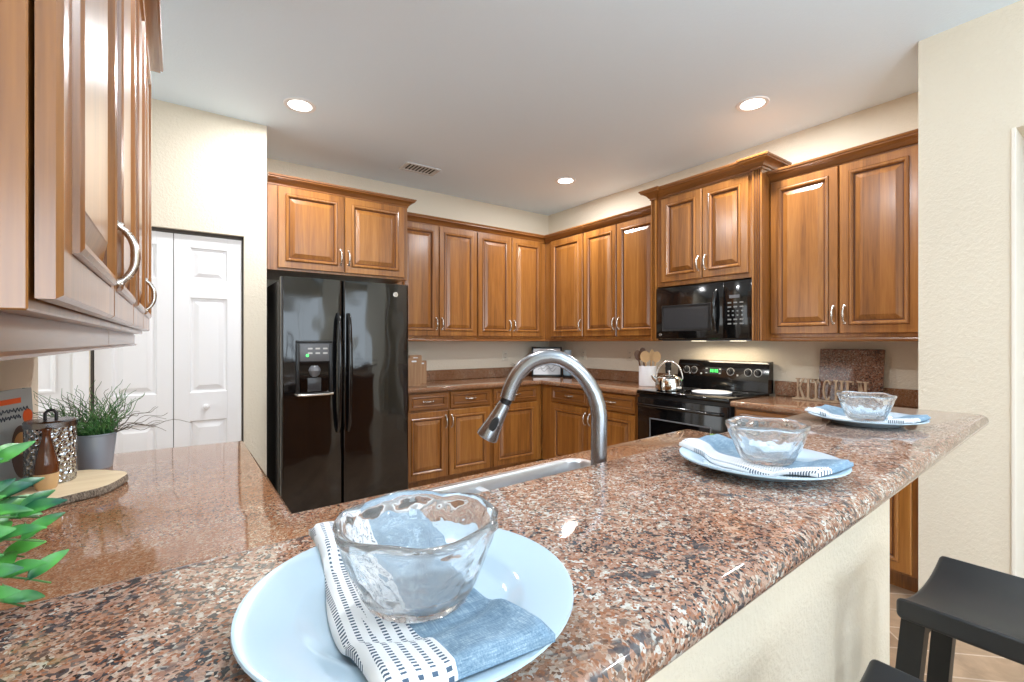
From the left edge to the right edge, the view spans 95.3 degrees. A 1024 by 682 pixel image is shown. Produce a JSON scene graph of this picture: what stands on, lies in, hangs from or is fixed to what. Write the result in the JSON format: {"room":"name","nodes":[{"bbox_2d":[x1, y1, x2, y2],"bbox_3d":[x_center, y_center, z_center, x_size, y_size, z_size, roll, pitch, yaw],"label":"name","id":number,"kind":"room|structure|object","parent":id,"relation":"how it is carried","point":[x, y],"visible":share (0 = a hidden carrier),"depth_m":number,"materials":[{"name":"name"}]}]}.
{"room":"kitchen","nodes":[
{"label":"kitchen","id":0,"kind":"room"},
{"bbox_2d":[0,357,37,418],"bbox_3d":[-1.016,-0.100,0.605,0.120,2.830,2.670,0,0,-36],"label":"wall","id":1,"kind":"structure","parent":0,"point":[15,373],"depth_m":1.54,"materials":[{"name":"beige paint"}]},
{"bbox_2d":[0,0,140,360],"bbox_3d":[-0.798,-0.571,0.723,0.368,1.178,0.911,0,0,-36],"label":"upper cabinet","id":2,"kind":"object","parent":1,"relation":"attached to","point":[70,253],"visible":1,"depth_m":0.48,"materials":[{"name":"brown wood"}]},
{"bbox_2d":[107,0,162,347],"bbox_3d":[-1.351,-0.571,1.490,0.368,1.178,0.978,0,0,-36],"label":"upper cabinet","id":3,"kind":"object","parent":1,"relation":"attached to","point":[149,50],"visible":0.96,"depth_m":1.50,"materials":[{"name":"brown wood"}]},
{"bbox_2d":[89,98,266,475],"bbox_3d":[-2.731,-0.100,3.036,1.923,2.830,0.760,0,0,-36],"label":"wall","id":4,"kind":"structure","parent":0,"point":[209,170],"depth_m":3.16,"materials":[{"name":"beige paint"}]},
{"bbox_2d":[38,353,72,418],"bbox_3d":[-2.863,0.292,2.513,0.737,2.025,0.046,0,0,-36],"label":"door","id":5,"kind":"structure","parent":4,"relation":"in","point":[55,372],"depth_m":2.67,"materials":[{"name":"white paint"}]},
{"bbox_2d":[73,351,88,427],"bbox_3d":[-2.510,0.282,2.718,0.069,2.065,0.014,0,0,-36],"label":"trim","id":6,"kind":"structure","parent":4,"relation":"attached to","point":[80,359],"depth_m":2.71,"materials":[{"name":"white paint"}]},
{"bbox_2d":[91,227,242,453],"bbox_3d":[-2.186,0.297,3.010,0.792,2.035,0.090,0,0,-36],"label":"door","id":7,"kind":"structure","parent":4,"relation":"in","point":[208,267],"depth_m":3.04,"materials":[{"name":"white paint"}]},
{"bbox_2d":[173,234,173,447],"bbox_3d":[-2.225,0.297,3.065,0.832,2.035,0.015,0,0,-36],"label":"trim","id":8,"kind":"structure","parent":4,"relation":"attached to","point":[173,234],"depth_m":3.06,"materials":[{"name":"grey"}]},
{"bbox_2d":[267,158,548,369],"bbox_3d":[-0.814,-0.100,4.813,3.250,2.830,0.120,0,0,-36],"label":"wall","id":9,"kind":"structure","parent":0,"point":[439,355],"depth_m":4.90,"materials":[{"name":"beige paint"}]},
{"bbox_2d":[267,172,416,283],"bbox_3d":[-1.447,-0.848,3.865,1.114,0.675,0.672,0,0,-36],"label":"upper cabinet","id":10,"kind":"object","parent":9,"relation":"attached to","point":[316,229],"visible":0.98,"depth_m":3.57,"materials":[{"name":"brown wood"}]},
{"bbox_2d":[395,212,479,340],"bbox_3d":[-0.771,-0.579,4.536,0.852,1.162,0.376,0,0,-36],"label":"upper cabinet","id":11,"kind":"object","parent":9,"relation":"attached to","point":[441,281],"visible":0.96,"depth_m":4.44,"materials":[{"name":"brown wood"}]},
{"bbox_2d":[503,350,507,360],"bbox_3d":[-0.075,0.165,5.267,0.072,0.116,0.008,0,0,-36],"label":"wall outlet","id":12,"kind":"object","parent":9,"relation":"attached to","point":[505,352],"visible":1,"depth_m":5.27,"materials":[{"name":"beige plastic"}]},
{"bbox_2d":[476,224,544,340],"bbox_3d":[-0.061,-0.579,5.049,0.896,1.162,0.376,0,0,-36],"label":"upper cabinet","id":13,"kind":"object","parent":9,"relation":"attached to","point":[510,263],"visible":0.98,"depth_m":4.91,"materials":[{"name":"brown wood"}]},
{"bbox_2d":[150,0,1019,215],"bbox_3d":[1.084,-1.565,0.720,7.800,0.100,9.100,0,0,-36],"label":"ceiling","id":14,"kind":"structure","parent":0,"point":[509,99],"depth_m":2.69,"materials":[{"name":"white paint"}]},
{"bbox_2d":[283,97,315,112],"bbox_3d":[-1.362,-1.511,3.000,0.194,0.008,0.194,0,0,-36],"label":"recessed light","id":15,"kind":"object","parent":14,"relation":"in","point":[300,105],"visible":1,"depth_m":3.00,"materials":[{"name":"white paint"}]},
{"bbox_2d":[399,161,440,175],"bbox_3d":[-0.807,-1.510,4.103,0.320,0.010,0.180,0,0,-36],"label":"ceiling vent","id":16,"kind":"object","parent":14,"relation":"in","point":[409,166],"visible":1,"depth_m":4.10,"materials":[{"name":"silver metal"}]},
{"bbox_2d":[555,177,575,184],"bbox_3d":[0.506,-1.511,4.409,0.194,0.008,0.194,0,0,-36],"label":"recessed light","id":17,"kind":"object","parent":14,"relation":"in","point":[563,180],"visible":1,"depth_m":4.40,"materials":[{"name":"white paint"}]},
{"bbox_2d":[736,96,769,111],"bbox_3d":[1.536,-1.511,2.982,0.194,0.008,0.194,0,0,-36],"label":"recessed light","id":18,"kind":"object","parent":14,"relation":"in","point":[753,103],"visible":1,"depth_m":2.97,"materials":[{"name":"white paint"}]},
{"bbox_2d":[549,92,917,395],"bbox_3d":[2.222,-0.100,3.279,0.120,2.830,5.920,0,0,-36],"label":"wall","id":19,"kind":"structure","parent":0,"point":[791,360],"depth_m":3.48,"materials":[{"name":"beige paint"}]},
{"bbox_2d":[427,367,677,381],"bbox_3d":[0.127,0.348,4.279,2.102,0.105,1.842,0,0,-36],"label":"backsplash","id":20,"kind":"structure","parent":19,"relation":"attached to","point":[451,374],"depth_m":4.88,"materials":[{"name":"stone"}]},
{"bbox_2d":[545,225,584,340],"bbox_3d":[0.648,-0.579,5.034,0.376,1.162,0.612,0,0,-36],"label":"upper cabinet","id":21,"kind":"object","parent":19,"relation":"attached to","point":[564,249],"visible":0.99,"depth_m":4.91,"materials":[{"name":"brown wood"}]},
{"bbox_2d":[581,349,585,359],"bbox_3d":[0.792,0.150,5.152,0.008,0.116,0.072,0,0,-36],"label":"wall outlet","id":22,"kind":"object","parent":19,"relation":"attached to","point":[583,351],"visible":1,"depth_m":5.15,"materials":[{"name":"beige plastic"}]},
{"bbox_2d":[580,205,650,340],"bbox_3d":[1.095,-0.579,4.415,0.376,1.162,0.908,0,0,-36],"label":"upper cabinet","id":23,"kind":"object","parent":19,"relation":"attached to","point":[617,248],"visible":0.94,"depth_m":4.32,"materials":[{"name":"brown wood"}]},
{"bbox_2d":[627,349,632,360],"bbox_3d":[1.169,0.140,4.628,0.008,0.116,0.072,0,0,-36],"label":"wall outlet","id":24,"kind":"object","parent":19,"relation":"attached to","point":[629,351],"visible":1,"depth_m":4.62,"materials":[{"name":"beige plastic"}]},
{"bbox_2d":[638,151,791,340],"bbox_3d":[1.573,-0.626,3.638,0.508,1.251,1.055,0,0,-36],"label":"upper cabinet","id":25,"kind":"object","parent":19,"relation":"attached to","point":[714,225],"visible":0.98,"depth_m":3.41,"materials":[{"name":"brown wood"}]},
{"bbox_2d":[657,279,751,340],"bbox_3d":[1.569,-0.217,3.647,0.489,0.436,0.793,0,0,-36],"label":"microwave","id":26,"kind":"object","parent":25,"relation":"attached to","point":[718,311],"visible":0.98,"depth_m":3.49,"materials":[{"name":"black plastic"}]},
{"bbox_2d":[766,129,917,340],"bbox_3d":[2.144,-0.579,2.959,0.376,1.162,0.858,0,0,-36],"label":"upper cabinet","id":27,"kind":"object","parent":19,"relation":"attached to","point":[844,223],"visible":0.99,"depth_m":2.85,"materials":[{"name":"brown wood"}]},
{"bbox_2d":[775,380,917,406],"bbox_3d":[2.255,0.348,3.107,0.020,0.105,0.968,0,0,-36],"label":"backsplash","id":28,"kind":"structure","parent":19,"relation":"attached to","point":[905,397],"depth_m":3.26,"materials":[{"name":"stone"}]},
{"bbox_2d":[646,499,889,681],"bbox_3d":[0.278,0.802,0.876,2.305,1.026,0.184,0,0,-38],"label":"wall","id":29,"kind":"structure","parent":0,"point":[828,618],"depth_m":1.13,"materials":[{"name":"beige paint"}]},
{"bbox_2d":[0,404,988,681],"bbox_3d":[0.447,0.268,0.917,2.635,0.040,0.423,0,0,-38],"label":"countertop","id":30,"kind":"structure","parent":29,"relation":"on","point":[659,549],"depth_m":0.52,"materials":[{"name":"stone"}]},
{"bbox_2d":[0,441,68,606],"bbox_3d":[-0.487,0.168,0.341,0.164,0.160,0.272,0,0,-7],"label":"leafy plant","id":31,"kind":"object","parent":30,"relation":"on","point":[28,505],"visible":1,"depth_m":0.42,"materials":[{"name":"green plant"}]},
{"bbox_2d":[230,528,573,681],"bbox_3d":[-0.090,0.236,0.433,0.293,0.024,0.293,0,0,-36],"label":"dinner plate","id":32,"kind":"object","parent":30,"relation":"on","point":[280,631],"visible":0.44,"depth_m":0.40,"materials":[{"name":"blue ceramic"}]},
{"bbox_2d":[309,521,554,681],"bbox_3d":[-0.102,0.226,0.442,0.138,0.033,0.300,0,0,-30],"label":"cloth napkin","id":33,"kind":"object","parent":32,"relation":"on","point":[483,633],"visible":0.59,"depth_m":0.35,"materials":[{"name":"fabric"}]},
{"bbox_2d":[332,489,498,623],"bbox_3d":[-0.085,0.194,0.422,0.148,0.077,0.147,0,0,-36],"label":"glass bowl","id":34,"kind":"object","parent":33,"relation":"on","point":[415,556],"visible":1,"depth_m":0.39,"materials":[{"name":"clear glass"}]},
{"bbox_2d":[679,446,851,481],"bbox_3d":[0.480,0.236,0.907,0.293,0.024,0.293,0,0,-36],"label":"dinner plate","id":35,"kind":"object","parent":30,"relation":"on","point":[806,455],"visible":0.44,"depth_m":0.84,"materials":[{"name":"blue ceramic"}]},
{"bbox_2d":[679,434,853,477],"bbox_3d":[0.482,0.226,0.913,0.138,0.034,0.274,0,0,-32],"label":"cloth napkin","id":36,"kind":"object","parent":35,"relation":"on","point":[720,450],"visible":0.77,"depth_m":0.89,"materials":[{"name":"white fabric"}]},
{"bbox_2d":[725,416,810,466],"bbox_3d":[0.492,0.194,0.903,0.148,0.077,0.146,0,0,-36],"label":"glass bowl","id":37,"kind":"object","parent":36,"relation":"on","point":[778,442],"visible":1,"depth_m":0.86,"materials":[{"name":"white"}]},
{"bbox_2d":[808,411,929,427],"bbox_3d":[1.067,0.236,1.410,0.293,0.024,0.293,0,0,-36],"label":"dinner plate","id":38,"kind":"object","parent":30,"relation":"on","point":[891,414],"visible":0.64,"depth_m":1.33,"materials":[{"name":"blue ceramic"}]},
{"bbox_2d":[805,404,930,423],"bbox_3d":[1.068,0.227,1.417,0.138,0.032,0.274,0,0,-33],"label":"cloth napkin","id":39,"kind":"object","parent":38,"relation":"on","point":[830,411],"visible":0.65,"depth_m":1.42,"materials":[{"name":"white fabric"}]},
{"bbox_2d":[836,391,896,420],"bbox_3d":[1.053,0.194,1.391,0.148,0.077,0.147,0,0,-36],"label":"glass bowl","id":40,"kind":"object","parent":39,"relation":"on","point":[865,406],"visible":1,"depth_m":1.35,"materials":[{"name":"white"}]},
{"bbox_2d":[537,459,1023,681],"bbox_3d":[1.084,1.365,0.720,7.800,0.100,9.100,0,0,-36],"label":"floor","id":41,"kind":"structure","parent":0,"point":[971,663],"depth_m":1.92,"materials":[{"name":"brown tile"}]},
{"bbox_2d":[267,276,407,513],"bbox_3d":[-1.391,0.429,3.696,0.913,1.732,0.877,0,0,-36],"label":"refrigerator","id":42,"kind":"object","parent":41,"relation":"on","point":[337,350],"visible":0.89,"depth_m":3.35,"materials":[{"name":"black metal"}]},
{"bbox_2d":[408,388,489,488],"bbox_3d":[-0.719,0.879,4.409,0.872,0.872,0.644,0,0,-36],"label":"base cabinet","id":43,"kind":"object","parent":41,"relation":"on","point":[444,442],"visible":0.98,"depth_m":4.15,"materials":[{"name":"brown wood"}]},
{"bbox_2d":[486,384,541,471],"bbox_3d":[-0.106,0.879,4.850,0.634,0.872,0.644,0,0,-36],"label":"base cabinet","id":44,"kind":"object","parent":41,"relation":"on","point":[519,442],"visible":0.34,"depth_m":4.63,"materials":[{"name":"brown wood"}]},
{"bbox_2d":[542,384,638,458],"bbox_3d":[0.892,0.879,4.466,0.644,0.872,1.248,0,0,-36],"label":"base cabinet","id":45,"kind":"object","parent":41,"relation":"on","point":[566,414],"visible":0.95,"depth_m":4.38,"materials":[{"name":"brown wood"}]},
{"bbox_2d":[408,375,654,394],"bbox_3d":[0.127,0.421,4.279,2.102,0.040,1.842,0,0,-36],"label":"countertop","id":46,"kind":"structure","parent":45,"relation":"on","point":[614,386],"depth_m":4.41,"materials":[{"name":"stone"}]},
{"bbox_2d":[408,358,420,385],"bbox_3d":[-0.890,0.279,4.200,0.125,0.245,0.046,0,0,-36],"label":"cutting board","id":47,"kind":"object","parent":46,"relation":"on","point":[414,364],"visible":0.8,"depth_m":4.18,"materials":[{"name":"brown wood"}]},
{"bbox_2d":[408,355,421,383],"bbox_3d":[-0.903,0.266,4.329,0.125,0.270,0.041,0,0,-36],"label":"cutting board","id":48,"kind":"object","parent":46,"relation":"on","point":[409,356],"visible":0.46,"depth_m":4.34,"materials":[{"name":"brown wood"}]},
{"bbox_2d":[422,360,426,382],"bbox_3d":[-0.871,0.293,4.464,0.100,0.215,0.041,0,0,-36],"label":"cutting board","id":49,"kind":"object","parent":46,"relation":"on","point":[424,362],"visible":0.47,"depth_m":4.46,"materials":[{"name":"brown wood"}]},
{"bbox_2d":[532,347,561,375],"bbox_3d":[0.395,0.234,5.305,0.345,0.335,0.049,0,0,2],"label":"picture frame","id":50,"kind":"object","parent":46,"relation":"on","point":[546,370],"visible":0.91,"depth_m":5.29,"materials":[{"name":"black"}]},
{"bbox_2d":[562,369,572,376],"bbox_3d":[0.619,0.302,5.193,0.128,0.197,0.128,0,0,-36],"label":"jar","id":51,"kind":"object","parent":46,"relation":"on","point":[565,373],"visible":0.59,"depth_m":5.15,"materials":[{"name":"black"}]},
{"bbox_2d":[564,350,571,354],"bbox_3d":[0.614,0.153,5.202,0.088,0.102,0.108,0,0,-33],"label":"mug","id":52,"kind":"object","parent":51,"relation":"on","point":[569,352],"visible":0.38,"depth_m":5.15,"materials":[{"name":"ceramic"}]},
{"bbox_2d":[639,365,656,386],"bbox_3d":[1.211,0.311,4.168,0.152,0.180,0.152,0,0,-36],"label":"utensil crock","id":53,"kind":"object","parent":46,"relation":"on","point":[645,372],"visible":0.85,"depth_m":4.10,"materials":[{"name":"white ceramic"}]},
{"bbox_2d":[634,350,640,365],"bbox_3d":[1.135,0.236,4.162,0.092,0.308,0.014,0,0,-5],"label":"wooden spoon","id":54,"kind":"object","parent":53,"relation":"in","point":[637,354],"visible":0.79,"depth_m":4.16,"materials":[{"name":"brown wood"}]},
{"bbox_2d":[640,351,649,365],"bbox_3d":[1.175,0.238,4.127,0.092,0.302,0.028,0,0,0],"label":"wooden spoon","id":55,"kind":"object","parent":53,"relation":"in","point":[645,355],"visible":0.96,"depth_m":4.12,"materials":[{"name":"brown wood"}]},
{"bbox_2d":[650,350,653,365],"bbox_3d":[1.240,0.232,4.152,0.048,0.313,0.019,0,0,0],"label":"wooden spatula","id":56,"kind":"object","parent":53,"relation":"in","point":[651,351],"visible":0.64,"depth_m":4.14,"materials":[{"name":"brown wood"}]},
{"bbox_2d":[652,351,660,365],"bbox_3d":[1.278,0.240,4.144,0.079,0.298,0.025,0,0,0],"label":"wooden spoon","id":57,"kind":"object","parent":53,"relation":"in","point":[656,356],"visible":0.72,"depth_m":4.13,"materials":[{"name":"brown wood"}]},
{"bbox_2d":[665,362,670,372],"bbox_3d":[1.385,0.287,4.140,0.060,0.228,0.060,0,0,-36],"label":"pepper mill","id":58,"kind":"object","parent":46,"relation":"on","point":[667,365],"visible":0.35,"depth_m":4.12,"materials":[{"name":"black plastic"}]},
{"bbox_2d":[637,359,772,438],"bbox_3d":[1.465,0.721,3.621,0.688,1.128,0.770,0,0,-36],"label":"range","id":59,"kind":"object","parent":41,"relation":"on","point":[659,412],"depth_m":3.55,"materials":[{"name":"black metal"}]},
{"bbox_2d":[651,360,682,391],"bbox_3d":[1.240,0.271,3.683,0.212,0.238,0.212,0,0,-19],"label":"kettle","id":60,"kind":"object","parent":59,"relation":"on","point":[668,382],"visible":1,"depth_m":3.62,"materials":[{"name":"silver metal"}]},
{"bbox_2d":[637,386,769,403],"bbox_3d":[1.462,0.406,3.619,0.575,0.032,0.770,0,0,-36],"label":"cooktop","id":61,"kind":"object","parent":59,"relation":"in","point":[686,395],"depth_m":3.48,"materials":[{"name":"black glass"}]},
{"bbox_2d":[735,407,917,592],"bbox_3d":[2.004,0.879,2.925,0.644,0.872,0.964,0,0,-36],"label":"base cabinet","id":62,"kind":"object","parent":41,"relation":"on","point":[904,504],"visible":0.02,"depth_m":2.42,"materials":[{"name":"brown wood"}]},
{"bbox_2d":[730,395,917,413],"bbox_3d":[2.005,0.421,2.927,0.637,0.040,0.968,0,0,-36],"label":"countertop","id":63,"kind":"structure","parent":62,"relation":"on","point":[775,403],"depth_m":3.00,"materials":[{"name":"stone"}]},
{"bbox_2d":[792,378,868,403],"bbox_3d":[2.079,0.328,3.058,0.044,0.147,0.442,0,0,-36],"label":"letter sign","id":64,"kind":"object","parent":63,"relation":"on","point":[799,384],"visible":0.8,"depth_m":3.08,"materials":[{"name":"brown wood"}]},
{"bbox_2d":[818,349,884,399],"bbox_3d":[2.224,0.228,3.071,0.056,0.349,0.360,0,0,-36],"label":"board","id":65,"kind":"object","parent":63,"relation":"on","point":[862,365],"visible":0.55,"depth_m":3.06,"materials":[{"name":"stone"}]},
{"bbox_2d":[860,659,924,681],"bbox_3d":[0.588,0.944,0.634,0.382,0.742,0.372,0,0,-36],"label":"bar stool","id":66,"kind":"object","parent":41,"relation":"on","point":[876,670],"visible":1,"depth_m":0.81,"materials":[{"name":"black wood"}]},
{"bbox_2d":[895,556,1023,681],"bbox_3d":[1.084,0.944,1.038,0.382,0.742,0.372,0,0,-36],"label":"bar stool","id":67,"kind":"object","parent":41,"relation":"on","point":[981,607],"visible":1,"depth_m":1.05,"materials":[{"name":"black wood"}]},
{"bbox_3d":[-0.896,0.879,1.104,0.654,0.873,1.440,0,0,-36],"label":"base cabinet","id":68,"kind":"object","parent":41,"relation":"on","visible":0},
{"bbox_2d":[0,429,714,610],"bbox_3d":[-0.213,0.421,1.572,2.307,0.040,1.600,0,0,-36],"label":"countertop","id":69,"kind":"structure","parent":68,"relation":"on","point":[177,506],"depth_m":1.07,"materials":[{"name":"stone"}]},
{"bbox_2d":[2,469,127,509],"bbox_3d":[-1.204,0.389,1.226,0.302,0.024,0.323,0,0,-36],"label":"wood slice","id":70,"kind":"object","parent":69,"relation":"on","point":[88,484],"visible":0.58,"depth_m":1.22,"materials":[{"name":"beige wood"}]},
{"bbox_2d":[0,387,32,480],"bbox_3d":[-1.335,0.255,1.226,0.036,0.246,0.207,0,0,-19],"label":"cookbook","id":71,"kind":"object","parent":70,"relation":"on","point":[16,406],"visible":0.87,"depth_m":1.25,"materials":[{"name":"white paper"}]},
{"bbox_2d":[12,425,22,477],"bbox_3d":[-1.336,0.301,1.273,0.008,0.144,0.080,0,0,-19],"label":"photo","id":72,"kind":"object","parent":71,"relation":"attached to","point":[17,431],"depth_m":1.26,"materials":[{"name":"brown"}]},
{"bbox_2d":[32,428,58,490],"bbox_3d":[-1.193,0.301,1.196,0.049,0.153,0.049,0,0,-36],"label":"vase","id":73,"kind":"object","parent":70,"relation":"on","point":[46,464],"visible":0.98,"depth_m":1.19,"materials":[{"name":"brown ceramic"}]},
{"bbox_2d":[22,409,77,486],"bbox_3d":[-1.243,0.280,1.259,0.107,0.194,0.107,0,0,-36],"label":"canister","id":74,"kind":"object","parent":70,"relation":"on","point":[64,429],"visible":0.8,"depth_m":1.24,"materials":[{"name":"silver metal"}]},
{"bbox_2d":[33,381,190,469],"bbox_3d":[-1.312,0.263,1.509,0.302,0.276,0.408,0,0,43],"label":"potted grass","id":75,"kind":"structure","parent":69,"relation":"on","point":[96,442],"depth_m":1.46,"materials":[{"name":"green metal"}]},
{"bbox_2d":[354,458,590,506],"bbox_3d":[0.012,0.492,1.214,0.798,0.190,0.396,0,0,-36],"label":"sink","id":76,"kind":"object","parent":69,"relation":"in","point":[486,483],"visible":0.06,"depth_m":1.41,"materials":[{"name":"silver metal"}]},
{"bbox_2d":[477,349,606,464],"bbox_3d":[0.095,0.209,1.000,0.336,0.383,0.085,0,0,-8],"label":"faucet","id":77,"kind":"object","parent":69,"relation":"on","point":[490,429],"visible":0.73,"depth_m":0.98,"materials":[{"name":"silver metal"}]},
{"bbox_2d":[918,0,1023,590],"bbox_3d":[3.828,-0.100,0.427,0.610,2.830,5.214,0,0,-36],"label":"wall","id":78,"kind":"structure","parent":0,"point":[971,73],"depth_m":2.21,"materials":[{"name":"beige paint"}]},
{"bbox_2d":[1011,127,1023,577],"bbox_3d":[2.330,0.180,2.151,0.213,2.270,0.015,0,0,-36],"label":"trim","id":79,"kind":"structure","parent":78,"relation":"attached to","point":[1017,141],"depth_m":2.10,"materials":[{"name":"white"}]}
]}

